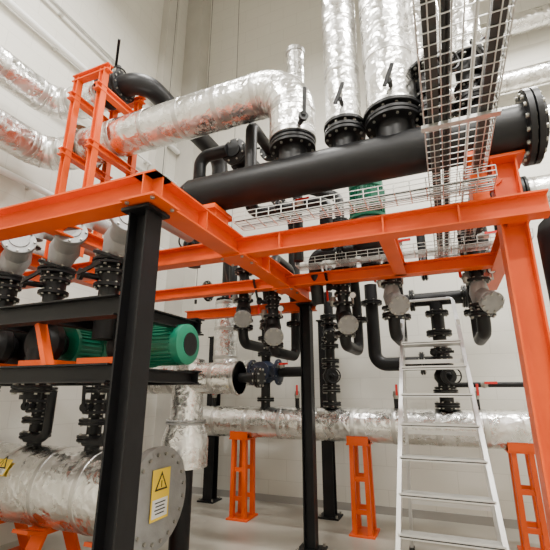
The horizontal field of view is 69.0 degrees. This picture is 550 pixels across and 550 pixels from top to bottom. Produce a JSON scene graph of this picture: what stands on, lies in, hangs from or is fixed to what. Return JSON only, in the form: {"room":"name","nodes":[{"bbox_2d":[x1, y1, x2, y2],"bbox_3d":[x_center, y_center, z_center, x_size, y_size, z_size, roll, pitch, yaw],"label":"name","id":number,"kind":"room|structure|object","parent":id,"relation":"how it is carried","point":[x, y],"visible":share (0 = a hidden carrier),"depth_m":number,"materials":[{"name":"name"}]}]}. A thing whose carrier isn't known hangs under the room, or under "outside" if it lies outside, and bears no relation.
{"room":"mechanical room","nodes":[
{"label":"mechanical room","id":0,"kind":"room"},
{"bbox_2d":[0,0,187,545],"bbox_3d":[-3.767,-2.812,4.280,0.200,11.000,9.250,-7,-18,22],"label":"wall","id":1,"kind":"structure","parent":0,"point":[138,23],"depth_m":5.71,"materials":[{"name":"white paint"}]},
{"bbox_2d":[0,0,179,249],"bbox_3d":[-3.595,-2.811,4.262,0.130,2.884,8.350,-7,-18,22],"label":"conduit pipes","id":2,"kind":"object","parent":1,"relation":"attached to","point":[56,46],"visible":0.39,"depth_m":5.61,"materials":[{"name":"metal"}]},
{"bbox_2d":[147,0,179,175],"bbox_3d":[-2.213,-1.891,7.429,0.160,11.000,0.300,-7,-18,22],"label":"trim","id":3,"kind":"structure","parent":1,"relation":"attached to","point":[164,67],"depth_m":8.09,"materials":[{"name":"concrete"}]},
{"bbox_2d":[0,493,549,549],"bbox_3d":[0.414,2.077,1.046,9.250,0.200,9.650,-7,-18,22],"label":"floor","id":4,"kind":"structure","parent":0,"point":[276,526],"depth_m":4.78,"materials":[{"name":"paint"}]},
{"bbox_2d":[0,386,185,549],"bbox_3d":[-2.069,1.706,3.821,2.230,2.070,1.146,-7,-18,22],"label":"tank","id":5,"kind":"object","parent":4,"relation":"on","point":[50,489],"visible":0.67,"depth_m":3.64,"materials":[{"name":"metal"}]},
{"bbox_2d":[0,456,12,475],"bbox_3d":[-2.635,1.835,3.862,0.200,0.166,0.095,-7,-18,22],"label":"warning sign","id":6,"kind":"object","parent":5,"relation":"attached to","point":[5,463],"visible":1,"depth_m":3.85,"materials":[{"name":"yellow"}]},
{"bbox_2d":[0,293,204,385],"bbox_3d":[-2.029,0.606,3.106,2.840,0.480,0.930,-7,-18,22],"label":"support frame","id":7,"kind":"object","parent":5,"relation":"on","point":[80,313],"visible":0.7,"depth_m":2.46,"materials":[{"name":"paint"}]},
{"bbox_2d":[0,241,43,255],"bbox_3d":[-2.635,0.367,3.678,0.492,1.460,0.944,-7,-18,22],"label":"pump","id":8,"kind":"object","parent":7,"relation":"attached to","point":[40,252],"visible":0.02,"depth_m":4.06,"materials":[{"name":"grey metal"}]},
{"bbox_2d":[0,232,94,388],"bbox_3d":[-2.071,0.301,3.454,0.492,1.460,0.944,-7,-18,22],"label":"pump","id":9,"kind":"object","parent":7,"relation":"attached to","point":[16,256],"visible":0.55,"depth_m":3.26,"materials":[{"name":"grey metal"}]},
{"bbox_2d":[10,220,111,399],"bbox_3d":[-1.554,0.241,3.248,0.492,1.460,0.944,-7,-18,22],"label":"pump","id":10,"kind":"object","parent":7,"relation":"attached to","point":[56,273],"visible":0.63,"depth_m":3.03,"materials":[{"name":"grey metal"}]},
{"bbox_2d":[76,215,198,398],"bbox_3d":[-0.915,0.167,2.994,0.694,1.460,0.944,-7,-18,22],"label":"pump","id":11,"kind":"object","parent":7,"relation":"attached to","point":[171,346],"visible":0.41,"depth_m":2.79,"materials":[{"name":"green metal"}]},
{"bbox_2d":[149,466,170,523],"bbox_3d":[-0.995,1.904,3.482,0.009,0.400,0.240,-7,-18,22],"label":"warning sign","id":12,"kind":"object","parent":5,"relation":"attached to","point":[158,508],"visible":1,"depth_m":3.47,"materials":[{"name":"yellow"}]},
{"bbox_2d":[91,202,169,549],"bbox_3d":[-0.775,0.887,2.037,0.280,2.640,0.280,-7,-18,22],"label":"steel column","id":13,"kind":"structure","parent":4,"relation":"on","point":[119,479],"depth_m":2.11,"materials":[{"name":"black metal"}]},
{"bbox_2d":[147,358,265,549],"bbox_3d":[-0.958,1.845,4.137,1.795,1.980,0.480,-7,-18,22],"label":"pipe","id":14,"kind":"object","parent":4,"relation":"on","point":[185,432],"visible":0.8,"depth_m":4.04,"materials":[{"name":"silver metal"}]},
{"bbox_2d":[197,336,221,503],"bbox_3d":[-1.003,2.260,6.482,0.280,2.500,0.280,-7,-18,22],"label":"steel column","id":15,"kind":"structure","parent":4,"relation":"on","point":[210,476],"depth_m":6.24,"materials":[{"name":"black metal"}]},
{"bbox_2d":[226,431,257,522],"bbox_3d":[-0.436,2.702,5.465,0.300,1.080,0.360,-7,-18,22],"label":"stand","id":16,"kind":"object","parent":4,"relation":"on","point":[241,515],"visible":0.9,"depth_m":5.39,"materials":[{"name":"paint"}]},
{"bbox_2d":[0,62,549,538],"bbox_3d":[-0.506,0.170,3.823,5.220,5.020,3.320,-7,-18,22],"label":"support frame","id":17,"kind":"object","parent":4,"relation":"on","point":[511,255],"visible":0.75,"depth_m":2.85,"materials":[{"name":"orange metal"}]},
{"bbox_2d":[0,39,227,174],"bbox_3d":[-2.795,-1.795,3.781,1.429,1.968,6.128,-13,-21,37],"label":"pipe","id":18,"kind":"object","parent":17,"relation":"attached to","point":[17,78],"visible":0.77,"depth_m":4.58,"materials":[{"name":"metal"}]},
{"bbox_2d":[178,122,347,274],"bbox_3d":[0.154,-0.685,4.896,1.666,1.603,2.325,-7,-18,22],"label":"pipe","id":19,"kind":"object","parent":17,"relation":"attached to","point":[237,153],"visible":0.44,"depth_m":4.34,"materials":[{"name":"metal"}]},
{"bbox_2d":[286,44,304,262],"bbox_3d":[0.231,-1.368,4.247,0.220,2.570,0.220,-7,-18,22],"label":"vent pipe","id":20,"kind":"object","parent":19,"relation":"attached to","point":[295,53],"visible":0.16,"depth_m":4.44,"materials":[{"name":"metal"}]},
{"bbox_2d":[202,201,490,307],"bbox_3d":[1.035,-0.038,5.474,3.956,1.173,1.319,-7,-18,22],"label":"black distribution manifold","id":21,"kind":"object","parent":17,"relation":"on","point":[355,287],"visible":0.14,"depth_m":4.92,"materials":[{"name":"metal"}]},
{"bbox_2d":[223,264,268,352],"bbox_3d":[-0.225,0.272,5.027,0.402,1.340,1.155,-7,-18,22],"label":"valve","id":22,"kind":"object","parent":21,"relation":"attached to","point":[242,319],"visible":0.49,"depth_m":4.66,"materials":[{"name":"black metal"}]},
{"bbox_2d":[252,255,299,360],"bbox_3d":[0.126,0.390,4.842,0.402,1.230,1.155,-7,-18,22],"label":"valve","id":23,"kind":"object","parent":21,"relation":"attached to","point":[273,337],"visible":0.61,"depth_m":4.53,"materials":[{"name":"black metal"}]},
{"bbox_2d":[323,257,367,355],"bbox_3d":[0.874,0.245,4.561,0.402,1.270,1.155,-7,-18,22],"label":"valve","id":24,"kind":"object","parent":21,"relation":"attached to","point":[349,324],"visible":0.72,"depth_m":4.22,"materials":[{"name":"black metal"}]},
{"bbox_2d":[374,238,410,345],"bbox_3d":[1.346,0.075,4.407,0.402,1.350,1.155,-7,-18,22],"label":"valve","id":25,"kind":"object","parent":21,"relation":"attached to","point":[396,306],"visible":0.52,"depth_m":4.00,"materials":[{"name":"grey metal"}]},
{"bbox_2d":[457,227,504,345],"bbox_3d":[2.085,0.018,4.105,0.402,1.330,1.155,-7,-18,22],"label":"valve","id":26,"kind":"object","parent":21,"relation":"attached to","point":[484,303],"visible":0.64,"depth_m":3.73,"materials":[{"name":"black metal"}]},
{"bbox_2d":[308,181,385,304],"bbox_3d":[0.755,-0.357,4.209,0.880,1.280,0.444,-7,-18,22],"label":"pump","id":27,"kind":"object","parent":17,"relation":"on","point":[317,291],"visible":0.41,"depth_m":4.13,"materials":[{"name":"green metal"}]},
{"bbox_2d":[180,86,549,210],"bbox_3d":[0.403,-0.897,3.325,3.085,0.588,0.520,-7,-18,22],"label":"pipe","id":28,"kind":"object","parent":17,"relation":"on","point":[394,148],"visible":0.79,"depth_m":3.09,"materials":[{"name":"metal"}]},
{"bbox_2d":[0,70,316,170],"bbox_3d":[-1.987,-1.892,2.485,3.496,0.874,4.355,-7,-18,22],"label":"pipe","id":29,"kind":"object","parent":28,"relation":"on","point":[279,96],"visible":0.74,"depth_m":3.92,"materials":[{"name":"metal"}]},
{"bbox_2d":[321,0,364,131],"bbox_3d":[0.570,-4.010,4.132,0.345,5.833,0.400,-7,-18,22],"label":"riser pipe","id":30,"kind":"object","parent":28,"relation":"on","point":[340,54],"visible":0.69,"depth_m":3.39,"materials":[{"name":"metal"}]},
{"bbox_2d":[358,0,420,123],"bbox_3d":[0.940,-4.045,4.012,0.462,5.833,0.459,8,-18,-26],"label":"riser pipe","id":31,"kind":"object","parent":28,"relation":"on","point":[389,77],"visible":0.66,"depth_m":3.18,"materials":[{"name":"metal"}]},
{"bbox_2d":[404,0,459,105],"bbox_3d":[1.205,-4.102,3.773,0.320,5.859,0.575,-2,-16,8],"label":"riser pipe","id":32,"kind":"object","parent":28,"relation":"on","point":[408,3],"visible":0.24,"depth_m":3.16,"materials":[{"name":"metal"}]},
{"bbox_2d":[450,0,502,98],"bbox_3d":[1.478,-4.136,3.654,0.311,5.859,0.563,-3,-17,10],"label":"riser pipe","id":33,"kind":"object","parent":28,"relation":"on","point":[469,10],"visible":0.32,"depth_m":3.02,"materials":[{"name":"metal"}]},
{"bbox_2d":[232,164,497,230],"bbox_3d":[0.550,-0.520,2.870,1.827,0.077,0.207,-7,-18,22],"label":"cable tray","id":34,"kind":"object","parent":17,"relation":"on","point":[395,201],"visible":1,"depth_m":2.79,"materials":[{"name":"metal"}]},
{"bbox_2d":[295,228,533,270],"bbox_3d":[1.216,-0.217,3.802,2.107,0.077,0.207,-7,-18,22],"label":"cable tray","id":35,"kind":"object","parent":17,"relation":"on","point":[321,265],"visible":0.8,"depth_m":3.78,"materials":[{"name":"metal"}]},
{"bbox_2d":[296,302,327,549],"bbox_3d":[0.382,1.628,4.569,0.280,2.640,0.280,-7,-18,22],"label":"steel column","id":36,"kind":"structure","parent":4,"relation":"on","point":[309,464],"depth_m":4.50,"materials":[{"name":"black metal"}]},
{"bbox_2d":[316,320,342,520],"bbox_3d":[0.742,1.960,5.704,0.280,2.640,0.280,-7,-18,22],"label":"steel column","id":37,"kind":"structure","parent":4,"relation":"on","point":[329,512],"depth_m":5.45,"materials":[{"name":"black metal"}]},
{"bbox_2d":[346,436,379,539],"bbox_3d":[1.061,2.528,4.870,0.300,1.080,0.360,-7,-18,22],"label":"stand","id":38,"kind":"object","parent":4,"relation":"on","point":[371,531],"visible":0.94,"depth_m":4.79,"materials":[{"name":"paint"}]},
{"bbox_2d":[203,384,532,448],"bbox_3d":[0.788,1.792,5.203,4.520,0.700,0.420,-7,-18,22],"label":"pipe","id":39,"kind":"object","parent":38,"relation":"on","point":[380,425],"visible":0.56,"depth_m":4.87,"materials":[{"name":"metal"}]},
{"bbox_2d":[247,303,300,406],"bbox_3d":[0.015,1.075,5.619,0.948,1.510,0.588,-7,-18,22],"label":"pipe","id":40,"kind":"object","parent":39,"relation":"on","point":[276,372],"visible":0.41,"depth_m":5.57,"materials":[{"name":"black metal"}]},
{"bbox_2d":[213,262,251,385],"bbox_3d":[-0.629,0.706,6.132,0.628,1.913,0.366,-7,-18,22],"label":"pipe","id":41,"kind":"object","parent":40,"relation":"attached to","point":[225,337],"visible":0.44,"depth_m":5.97,"materials":[{"name":"metal"}]},
{"bbox_2d":[320,292,340,407],"bbox_3d":[0.746,0.981,5.385,0.240,1.560,0.381,0,-16,1],"label":"riser pipe","id":42,"kind":"object","parent":39,"relation":"on","point":[331,377],"visible":0.97,"depth_m":5.32,"materials":[{"name":"metal"}]},
{"bbox_2d":[361,227,523,410],"bbox_3d":[2.018,0.519,4.964,1.890,2.210,0.442,-7,-18,22],"label":"riser pipe","id":43,"kind":"object","parent":39,"relation":"on","point":[446,379],"visible":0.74,"depth_m":4.96,"materials":[{"name":"metal"}]},
{"bbox_2d":[395,297,508,549],"bbox_3d":[1.490,1.383,3.616,0.890,2.575,1.850,-7,-18,22],"label":"stepladder","id":44,"kind":"object","parent":4,"relation":"on","point":[492,501],"visible":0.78,"depth_m":3.42,"materials":[{"name":"white metal"}]},
{"bbox_2d":[504,443,549,549],"bbox_3d":[2.669,2.342,4.231,0.300,1.080,0.360,-7,-18,22],"label":"stand","id":45,"kind":"object","parent":4,"relation":"on","point":[539,528],"visible":0.88,"depth_m":4.17,"materials":[{"name":"paint"}]},
{"bbox_2d":[537,216,549,301],"bbox_3d":[2.160,0.855,2.652,0.340,3.053,0.340,-7,-18,22],"label":"vessel","id":46,"kind":"object","parent":4,"relation":"on","point":[543,231],"visible":0.86,"depth_m":2.95,"materials":[{"name":"metal"}]},
{"bbox_2d":[192,0,549,522],"bbox_3d":[2.222,-2.072,6.808,9.250,11.000,0.200,-7,-18,22],"label":"wall","id":47,"kind":"structure","parent":0,"point":[265,32],"depth_m":6.16,"materials":[{"name":"white paint"}]},
{"bbox_2d":[153,0,210,446],"bbox_3d":[-1.786,-1.690,8.116,0.400,11.000,0.350,-7,-18,22],"label":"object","id":48,"kind":"structure","parent":47,"relation":"attached to","point":[194,78],"depth_m":8.22,"materials":[{"name":"concrete"}]},
{"bbox_2d":[192,486,547,528],"bbox_3d":[2.366,3.109,5.110,8.450,0.100,0.015,-7,-18,22],"label":"baseboard","id":49,"kind":"structure","parent":47,"relation":"attached to","point":[422,514],"depth_m":5.35,"materials":[{"name":"grey"}]},
{"bbox_2d":[487,105,549,234],"bbox_3d":[3.269,-0.985,3.332,2.645,1.160,0.840,-7,-18,22],"label":"pipe","id":50,"kind":"object","parent":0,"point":[542,181],"visible":0.04,"depth_m":3.30,"materials":[{"name":"metal"}]},
{"bbox_3d":[0.414,-8.673,4.190,9.250,0.200,9.650,-7,-18,22],"label":"ceiling","id":51,"kind":"structure","parent":0,"visible":0},
{"bbox_2d":[162,1,238,303],"bbox_3d":[-1.226,-3.498,6.993,1.171,8.140,0.111,7,-18,-22],"label":"hanging cables","id":52,"kind":"object","parent":51,"relation":"hanging from","point":[195,300],"visible":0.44,"depth_m":7.03,"materials":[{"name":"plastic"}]},
{"bbox_2d":[412,0,516,257],"bbox_3d":[1.083,-4.609,3.474,0.403,7.982,5.807,-7,-18,22],"label":"cable tray","id":53,"kind":"object","parent":51,"relation":"hanging from","point":[498,10],"visible":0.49,"depth_m":1.95,"materials":[{"name":"metal"}]},
{"bbox_3d":[4.595,-3.784,0.956,0.200,11.000,9.250,-7,-18,22],"label":"wall","id":54,"kind":"structure","parent":0,"visible":0},
{"bbox_2d":[451,3,549,101],"bbox_3d":[4.012,-4.296,6.235,4.655,3.053,0.305,-7,-18,22],"label":"ducts","id":55,"kind":"object","parent":54,"relation":"attached to","point":[538,17],"visible":0.2,"depth_m":5.97,"materials":[{"name":"metal"}]}
]}

